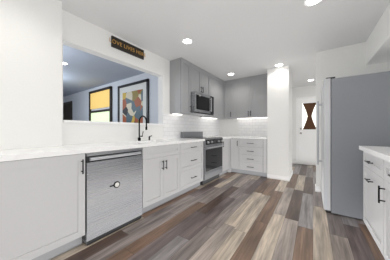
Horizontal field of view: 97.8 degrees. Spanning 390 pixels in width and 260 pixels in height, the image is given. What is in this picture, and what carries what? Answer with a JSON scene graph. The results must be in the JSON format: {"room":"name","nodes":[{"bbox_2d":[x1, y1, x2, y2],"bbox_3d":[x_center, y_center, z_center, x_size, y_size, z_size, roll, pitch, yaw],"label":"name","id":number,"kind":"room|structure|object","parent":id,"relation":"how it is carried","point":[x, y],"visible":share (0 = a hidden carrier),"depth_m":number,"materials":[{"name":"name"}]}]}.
{"room":"kitchen","nodes":[
{"label":"kitchen","id":0,"kind":"room"},
{"bbox_2d":[0,0,199,149],"bbox_3d":[-1.115,-0.140,2.462,0.260,2.440,6.774,0,0,35],"label":"wall","id":1,"kind":"structure","parent":0,"point":[36,36],"depth_m":1.71,"materials":[{"name":"paint"}]},
{"bbox_2d":[63,120,163,124],"bbox_3d":[-1.100,-0.100,2.598,0.180,0.027,1.554,0,0,35],"label":"window sill","id":2,"kind":"structure","parent":1,"relation":"on","point":[77,121],"depth_m":2.27,"materials":[{"name":"paint"}]},
{"bbox_2d":[109,36,145,59],"bbox_3d":[-1.007,-1.240,2.594,0.022,0.150,0.613,0,0,35],"label":"sign","id":3,"kind":"object","parent":1,"relation":"attached to","point":[124,46],"visible":1,"depth_m":2.56,"materials":[{"name":"black wood"}]},
{"bbox_2d":[170,58,193,113],"bbox_3d":[-0.273,-0.838,3.408,0.296,1.036,0.359,0,0,35],"label":"upper cabinet","id":4,"kind":"object","parent":1,"relation":"attached to","point":[187,77],"depth_m":3.29,"materials":[{"name":"grey wood"}]},
{"bbox_2d":[194,66,209,95],"bbox_3d":[0.019,-1.068,3.829,0.296,0.576,0.783,0,0,35],"label":"upper cabinet","id":5,"kind":"object","parent":1,"relation":"attached to","point":[201,77],"depth_m":3.75,"materials":[{"name":"grey wood"}]},
{"bbox_2d":[185,91,213,115],"bbox_3d":[0.081,-0.557,3.785,0.444,0.435,0.772,0,0,35],"label":"microwave","id":6,"kind":"object","parent":5,"relation":"attached to","point":[202,104],"visible":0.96,"depth_m":3.60,"materials":[{"name":"silver metal"}]},
{"bbox_2d":[200,74,224,117],"bbox_3d":[0.450,-0.838,4.450,0.296,1.036,0.848,0,0,35],"label":"upper cabinet","id":7,"kind":"object","parent":1,"relation":"attached to","point":[217,86],"depth_m":4.40,"materials":[{"name":"grey wood"}]},
{"bbox_2d":[63,73,157,123],"bbox_3d":[-3.360,-0.140,5.638,7.050,2.440,0.130,0,0,35],"label":"wall","id":8,"kind":"structure","parent":0,"point":[80,106],"depth_m":4.80,"materials":[{"name":"paint"}]},
{"bbox_2d":[63,101,71,119],"bbox_3d":[-5.005,-0.020,6.679,0.840,2.160,0.032,0,0,35],"label":"doorway","id":9,"kind":"structure","parent":8,"relation":"in","point":[67,110],"depth_m":6.64,"materials":[{"name":"black"}]},
{"bbox_2d":[89,86,111,121],"bbox_3d":[-2.925,-0.560,5.225,1.337,1.380,0.048,0,0,35],"label":"dining window","id":10,"kind":"structure","parent":8,"relation":"in","point":[100,98],"depth_m":5.16,"materials":[{"name":"yellow"}]},
{"bbox_2d":[118,79,148,122],"bbox_3d":[-1.589,-0.565,4.304,1.251,1.250,0.038,0,0,35],"label":"picture frame","id":11,"kind":"object","parent":8,"relation":"attached to","point":[133,102],"visible":0.65,"depth_m":4.25,"materials":[{"name":"multicoloured paper"}]},
{"bbox_2d":[51,164,384,259],"bbox_3d":[-2.220,1.110,4.159,10.810,0.060,8.560,0,0,35],"label":"floor","id":12,"kind":"structure","parent":0,"point":[232,216],"depth_m":1.85,"materials":[{"name":"wood"}]},
{"bbox_2d":[0,153,84,259],"bbox_3d":[-1.387,0.645,1.428,0.466,0.866,0.659,0,0,35],"label":"base cabinet","id":13,"kind":"object","parent":12,"relation":"on","point":[42,203],"depth_m":1.32,"materials":[{"name":"white wood"}]},
{"bbox_2d":[0,137,203,160],"bbox_3d":[-1.168,0.190,1.830,0.626,0.040,3.850,0,0,35],"label":"countertop","id":14,"kind":"structure","parent":13,"relation":"on","point":[64,150],"depth_m":1.56,"materials":[{"name":"white stone"}]},
{"bbox_2d":[138,116,151,140],"bbox_3d":[-0.760,-0.029,2.719,0.209,0.395,0.237,0,0,35],"label":"faucet","id":15,"kind":"object","parent":14,"relation":"on","point":[139,138],"visible":1,"depth_m":2.67,"materials":[{"name":"black metal"}]},
{"bbox_2d":[82,148,141,245],"bbox_3d":[-1.055,0.647,1.987,0.600,0.858,0.628,0,0,35],"label":"dishwasher","id":16,"kind":"object","parent":12,"relation":"on","point":[113,190],"visible":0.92,"depth_m":1.76,"materials":[{"name":"metal"}]},
{"bbox_2d":[116,141,179,213],"bbox_3d":[-0.685,0.645,2.553,0.596,0.866,0.714,0,0,35],"label":"base cabinet","id":17,"kind":"object","parent":12,"relation":"on","point":[161,160],"depth_m":2.34,"materials":[{"name":"white wood"}]},
{"bbox_2d":[180,141,202,194],"bbox_3d":[-0.299,0.645,3.109,0.596,0.866,0.757,0,0,35],"label":"base cabinet","id":18,"kind":"object","parent":12,"relation":"on","point":[191,155],"depth_m":2.93,"materials":[{"name":"white wood"}]},
{"bbox_2d":[181,132,223,184],"bbox_3d":[0.188,0.558,3.711,0.656,1.036,0.776,0,0,35],"label":"range","id":19,"kind":"object","parent":12,"relation":"on","point":[212,157],"visible":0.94,"depth_m":3.54,"materials":[{"name":"silver metal"}]},
{"bbox_2d":[204,137,231,175],"bbox_3d":[0.506,0.645,4.268,0.596,0.866,0.490,0,0,35],"label":"base cabinet","id":20,"kind":"object","parent":12,"relation":"on","point":[226,167],"depth_m":4.17,"materials":[{"name":"white wood"}]},
{"bbox_2d":[231,118,266,176],"bbox_3d":[1.412,0.379,4.284,0.866,1.398,0.636,0,0,35],"label":"base cabinet","id":21,"kind":"object","parent":12,"relation":"on","point":[249,150],"visible":0.96,"depth_m":4.14,"materials":[{"name":"white wood"}]},
{"bbox_2d":[317,71,389,219],"bbox_3d":[2.286,0.198,2.330,1.002,1.764,0.835,0,0,35],"label":"fridge","id":22,"kind":"object","parent":12,"relation":"on","point":[355,112],"visible":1,"depth_m":2.09,"materials":[{"name":"metal"}]},
{"bbox_2d":[362,150,378,247],"bbox_3d":[1.860,0.645,1.351,0.637,0.866,0.699,0,0,35],"label":"base cabinet","id":23,"kind":"object","parent":12,"relation":"on","point":[376,189],"depth_m":1.58,"materials":[{"name":"white wood"}]},
{"bbox_2d":[359,146,389,161],"bbox_3d":[0.767,0.190,-0.198,0.667,0.040,4.530,0,0,35],"label":"countertop","id":24,"kind":"structure","parent":23,"relation":"on","point":[379,151],"depth_m":1.43,"materials":[{"name":"white stone"}]},
{"bbox_2d":[379,158,389,259],"bbox_3d":[1.524,0.645,0.866,0.637,0.866,0.718,0,0,35],"label":"base cabinet","id":25,"kind":"object","parent":12,"relation":"on","point":[384,167],"depth_m":1.28,"materials":[{"name":"white wood"}]},
{"bbox_2d":[59,0,389,96],"bbox_3d":[-2.220,-1.390,4.159,10.810,0.060,8.560,0,0,35],"label":"ceiling","id":26,"kind":"structure","parent":0,"point":[243,38],"depth_m":2.37,"materials":[{"name":"paint"}]},
{"bbox_2d":[182,38,192,43],"bbox_3d":[-0.115,-1.355,2.598,0.170,0.008,0.170,0,0,35],"label":"recessed light","id":27,"kind":"object","parent":26,"relation":"in","point":[187,41],"visible":1,"depth_m":2.60,"materials":[{"name":"paint"}]},
{"bbox_2d":[304,0,321,5],"bbox_3d":[1.240,-1.355,1.778,0.170,0.008,0.170,0,0,35],"label":"recessed light","id":28,"kind":"object","parent":26,"relation":"in","point":[310,2],"visible":1,"depth_m":1.80,"materials":[{"name":"paint"}]},
{"bbox_2d":[220,119,238,135],"bbox_3d":[1.385,-0.140,4.771,1.474,2.440,0.130,0,0,35],"label":"wall","id":29,"kind":"structure","parent":0,"point":[229,127],"depth_m":4.96,"materials":[{"name":"tile"}]},
{"bbox_2d":[225,74,266,118],"bbox_3d":[1.374,-0.832,4.492,1.166,1.048,0.334,0,0,35],"label":"upper cabinet","id":30,"kind":"object","parent":29,"relation":"attached to","point":[245,97],"visible":0.92,"depth_m":4.38,"materials":[{"name":"grey wood"}]},
{"bbox_2d":[267,65,291,176],"bbox_3d":[2.000,-0.140,3.991,0.426,2.440,0.710,0,0,35],"label":"wall","id":31,"kind":"structure","parent":0,"point":[279,120],"depth_m":3.70,"materials":[{"name":"paint"}]},
{"bbox_2d":[267,174,287,180],"bbox_3d":[1.785,1.030,3.699,0.406,0.100,0.014,0,0,35],"label":"baseboard","id":32,"kind":"structure","parent":31,"relation":"attached to","point":[283,178],"depth_m":3.69,"materials":[{"name":"paint"}]},
{"bbox_2d":[292,85,315,165],"bbox_3d":[2.812,-0.140,5.796,4.410,2.440,0.130,0,0,35],"label":"wall","id":33,"kind":"structure","parent":0,"point":[304,91],"depth_m":5.44,"materials":[{"name":"paint"}]},
{"bbox_2d":[296,96,315,165],"bbox_3d":[3.491,0.025,5.184,0.710,2.100,0.098,0,0,35],"label":"hall door","id":34,"kind":"structure","parent":33,"relation":"in","point":[305,130],"depth_m":5.25,"materials":[{"name":"paint"}]},
{"bbox_2d":[316,42,389,191],"bbox_3d":[2.583,-0.140,2.736,1.037,2.440,0.120,0,0,35],"label":"wall","id":35,"kind":"structure","parent":0,"point":[345,61],"depth_m":2.81,"materials":[{"name":"paint"}]},
{"bbox_2d":[366,3,389,64],"bbox_3d":[1.192,-1.180,0.183,0.410,0.360,5.660,0,0,35],"label":"wall","id":36,"kind":"structure","parent":0,"point":[378,45],"depth_m":2.16,"materials":[{"name":"paint"}]}
]}

